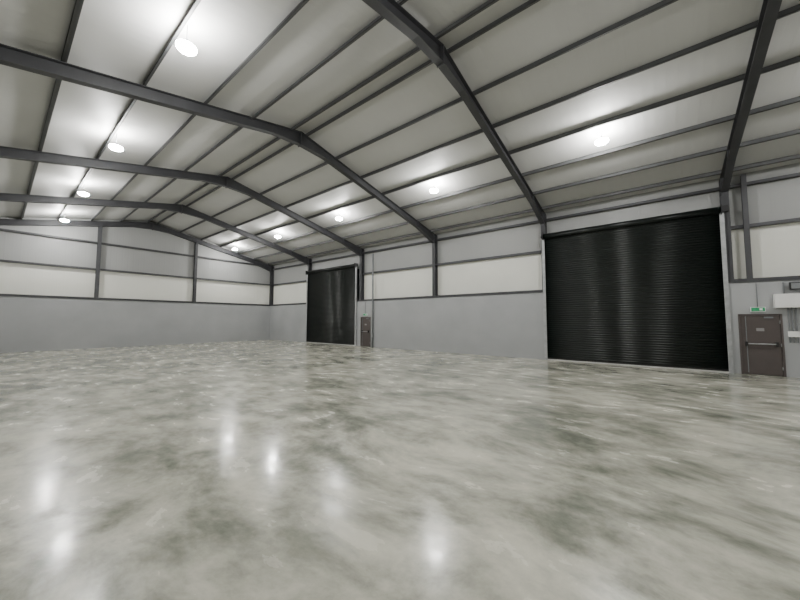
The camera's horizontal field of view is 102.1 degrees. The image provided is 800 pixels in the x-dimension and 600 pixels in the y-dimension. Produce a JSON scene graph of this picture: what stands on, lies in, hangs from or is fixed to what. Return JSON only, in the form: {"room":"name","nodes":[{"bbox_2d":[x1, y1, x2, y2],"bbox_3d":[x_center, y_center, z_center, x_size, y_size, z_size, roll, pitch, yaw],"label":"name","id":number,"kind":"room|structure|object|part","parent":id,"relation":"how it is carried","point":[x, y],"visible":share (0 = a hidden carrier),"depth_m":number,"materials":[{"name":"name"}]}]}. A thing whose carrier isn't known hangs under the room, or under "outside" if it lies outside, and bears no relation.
{"room":"empty warehouse interior","nodes":[
{"label":"empty warehouse interior","id":0,"kind":"room"},
{"bbox_2d":[0,217,272,352],"bbox_3d":[-17.869,-1.262,23.078,0.380,8.960,18.880,-3,-5,39],"label":"wall","id":1,"kind":"structure","parent":0,"point":[27,324],"depth_m":21.75,"materials":[{"name":"concrete"}]},
{"bbox_2d":[0,340,799,599],"bbox_3d":[-3.584,2.612,11.398,37.200,0.200,19.280,-3,-5,39],"label":"floor","id":2,"kind":"structure","parent":0,"point":[253,469],"depth_m":3.73,"materials":[{"name":"concrete"}]},
{"bbox_2d":[307,341,354,345],"bbox_3d":[-5.344,3.269,24.416,5.680,0.110,0.050,-3,-5,39],"label":"bar","id":3,"kind":"object","parent":2,"relation":"on","point":[307,341],"visible":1,"depth_m":24.29,"materials":[{"name":"metal"}]},
{"bbox_2d":[0,0,799,305],"bbox_3d":[-3.579,-1.927,11.682,36.780,8.897,18.880,-3,-5,39],"label":"frame","id":4,"kind":"object","parent":2,"relation":"on","point":[393,11],"visible":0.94,"depth_m":11.07,"materials":[{"name":"grey metal"}]},
{"bbox_3d":[-19.546,-2.483,20.932,0.234,4.686,0.180,-3,-5,39],"label":"gable post","id":5,"kind":"part","parent":4,"relation":"part of","materials":[{"name":"grey paint"}]},
{"bbox_3d":[-16.038,-2.199,25.314,0.234,4.674,0.180,-3,-5,39],"label":"gable post","id":6,"kind":"part","parent":4,"relation":"part of","materials":[{"name":"grey paint"}]},
{"bbox_3d":[11.926,-2.543,11.124,0.130,3.631,0.144,-3,-5,39],"label":"door post","id":7,"kind":"part","parent":4,"relation":"part of","materials":[{"name":"grey paint"}]},
{"bbox_2d":[548,357,728,372],"bbox_3d":[9.040,2.568,12.947,5.900,0.110,0.050,-3,-5,39],"label":"bar","id":8,"kind":"object","parent":2,"relation":"on","point":[556,359],"visible":1,"depth_m":12.54,"materials":[{"name":"metal"}]},
{"bbox_2d":[0,0,799,264],"bbox_3d":[-3.575,-5.465,11.903,37.200,2.094,19.180,-3,-5,39],"label":"ceiling","id":9,"kind":"structure","parent":0,"point":[123,39],"depth_m":9.58,"materials":[{"name":"white metal"}]},
{"bbox_2d":[78,189,88,195],"bbox_3d":[-14.312,-5.003,14.620,0.378,0.585,0.378,-3,-5,39],"label":"lamp","id":10,"kind":"object","parent":9,"relation":"hanging from","point":[83,193],"visible":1,"depth_m":14.54,"materials":[{"name":"white plastic"}]},
{"bbox_2d":[108,134,123,151],"bbox_3d":[-9.390,-5.243,10.695,0.378,0.585,0.378,-3,-5,39],"label":"lamp","id":11,"kind":"object","parent":9,"relation":"hanging from","point":[115,147],"visible":1,"depth_m":10.62,"materials":[{"name":"white plastic"}]},
{"bbox_2d":[175,25,196,55],"bbox_3d":[-4.468,-5.483,6.771,0.378,0.585,0.378,-3,-5,39],"label":"lamp","id":12,"kind":"object","parent":9,"relation":"hanging from","point":[187,48],"visible":1,"depth_m":6.70,"materials":[{"name":"white plastic"}]},
{"bbox_2d":[430,187,437,192],"bbox_3d":[1.499,-4.964,14.223,0.378,0.492,0.378,-3,-5,39],"label":"lamp","id":13,"kind":"object","parent":9,"relation":"hanging from","point":[433,190],"visible":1,"depth_m":14.11,"materials":[{"name":"white plastic"}]},
{"bbox_2d":[595,131,608,145],"bbox_3d":[6.421,-5.204,10.298,0.378,0.492,0.378,-3,-5,39],"label":"lamp","id":14,"kind":"object","parent":9,"relation":"hanging from","point":[601,141],"visible":1,"depth_m":10.21,"materials":[{"name":"white plastic"}]},
{"bbox_2d":[270,163,799,377],"bbox_3d":[2.237,-0.508,18.889,36.800,6.978,0.400,-3,-5,39],"label":"wall","id":15,"kind":"structure","parent":0,"point":[505,325],"depth_m":16.43,"materials":[{"name":"concrete"}]},
{"bbox_2d":[305,267,356,345],"bbox_3d":[-5.349,0.529,24.577,5.860,5.600,0.093,-3,-5,39],"label":"rails","id":16,"kind":"object","parent":15,"relation":"attached to","point":[356,267],"visible":0.96,"depth_m":22.83,"materials":[{"name":"metal"}]},
{"bbox_2d":[360,317,370,346],"bbox_3d":[-2.329,2.176,22.181,0.960,2.020,0.140,-3,-5,39],"label":"door","id":17,"kind":"structure","parent":15,"relation":"in","point":[361,317],"depth_m":21.98,"materials":[{"name":"metal"}]},
{"bbox_2d":[361,318,369,346],"bbox_3d":[-2.338,2.193,22.168,0.850,1.945,0.050,-3,-5,39],"label":"leaf","id":18,"kind":"object","parent":17,"relation":"attached to","point":[366,336],"visible":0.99,"depth_m":22.13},
{"bbox_2d":[361,318,368,343],"bbox_3d":[-2.391,2.171,22.103,0.700,1.880,0.120,-3,-5,39],"label":"bar","id":19,"kind":"object","parent":18,"relation":"attached to","point":[362,331],"visible":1,"depth_m":22.30,"materials":[{"name":"metal"}]},
{"bbox_2d":[372,254,373,346],"bbox_3d":[-1.837,0.006,21.758,0.130,6.300,0.130,-3,-5,39],"label":"downpipe","id":20,"kind":"object","parent":15,"relation":"attached to","point":[372,254],"visible":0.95,"depth_m":21.76,"materials":[{"name":"grey metal"}]},
{"bbox_2d":[542,212,733,372],"bbox_3d":[9.035,-0.182,13.109,6.080,5.620,0.093,-3,-5,39],"label":"rails","id":21,"kind":"object","parent":15,"relation":"attached to","point":[721,217],"visible":0.9,"depth_m":11.29,"materials":[{"name":"metal"}]},
{"bbox_2d":[540,204,728,239],"bbox_3d":[9.018,-3.067,13.207,6.230,0.330,0.250,-3,-5,39],"label":"plates","id":22,"kind":"object","parent":21,"relation":"attached to","point":[725,208],"visible":0.94,"depth_m":11.28,"materials":[{"name":"grey metal"}]},
{"bbox_2d":[543,206,720,238],"bbox_3d":[9.025,-3.068,13.272,5.900,0.260,0.260,-3,-5,39],"label":"barrel","id":23,"kind":"object","parent":22,"relation":"attached to","point":[715,210],"visible":1,"depth_m":12.81,"materials":[{"name":"black metal"}]},
{"bbox_2d":[544,214,728,369],"bbox_3d":[9.038,-0.230,13.116,5.900,5.520,0.027,-3,-5,39],"label":"shutter door","id":24,"kind":"structure","parent":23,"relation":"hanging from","point":[653,294],"depth_m":12.73,"materials":[{"name":"black metal"}]},
{"bbox_2d":[750,283,765,311],"bbox_3d":[11.930,-0.088,10.794,0.340,0.950,0.073,-3,-5,39],"label":"exit sign","id":25,"kind":"object","parent":15,"relation":"attached to","point":[752,309],"visible":1,"depth_m":10.78,"materials":[{"name":"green plastic"}]},
{"bbox_2d":[738,314,786,376],"bbox_3d":[12.009,1.477,10.749,1.000,2.020,0.140,-3,-5,39],"label":"door frame","id":26,"kind":"structure","parent":15,"relation":"in","point":[739,315],"depth_m":10.62,"materials":[{"name":"metal"}]},
{"bbox_2d":[740,316,783,375],"bbox_3d":[11.999,1.494,10.737,0.890,1.945,0.050,-3,-5,39],"label":"leaf","id":27,"kind":"object","parent":26,"relation":"attached to","point":[763,359],"visible":1,"depth_m":10.70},
{"bbox_2d":[745,316,778,371],"bbox_3d":[11.946,1.472,10.671,0.740,1.880,0.120,-3,-5,39],"label":"bar","id":28,"kind":"object","parent":27,"relation":"attached to","point":[776,344],"visible":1,"depth_m":10.79,"materials":[{"name":"metal"}]},
{"bbox_2d":[773,282,799,342],"bbox_3d":[12.571,0.374,10.158,1.040,1.950,0.220,-3,-5,39],"label":"board","id":29,"kind":"object","parent":15,"relation":"attached to","point":[790,300],"visible":1,"depth_m":10.28,"materials":[{"name":"white plastic"}]},
{"bbox_2d":[789,282,799,289],"bbox_3d":[12.561,-0.448,10.243,0.300,0.240,0.180,-3,-5,39],"label":"floodlight","id":30,"kind":"object","parent":15,"relation":"attached to","point":[792,285],"visible":1,"depth_m":10.21,"materials":[{"name":"black plastic"}]},
{"bbox_3d":[-5.366,-2.346,24.675,6.010,0.330,0.250,-3,-5,39],"label":"plates","id":31,"kind":"object","parent":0,"visible":0},
{"bbox_2d":[306,264,353,273],"bbox_3d":[-5.359,-2.347,24.740,5.680,0.260,0.260,-3,-5,39],"label":"barrel","id":32,"kind":"object","parent":31,"relation":"attached to","point":[350,265],"visible":0.88,"depth_m":24.49,"materials":[{"name":"black metal"}]},
{"bbox_2d":[307,268,354,343],"bbox_3d":[-5.343,0.486,24.587,5.680,5.486,0.027,-3,-5,39],"label":"curtain","id":33,"kind":"object","parent":32,"relation":"hanging from","point":[331,294],"visible":1,"depth_m":24.42,"materials":[{"name":"black metal"}]}
]}

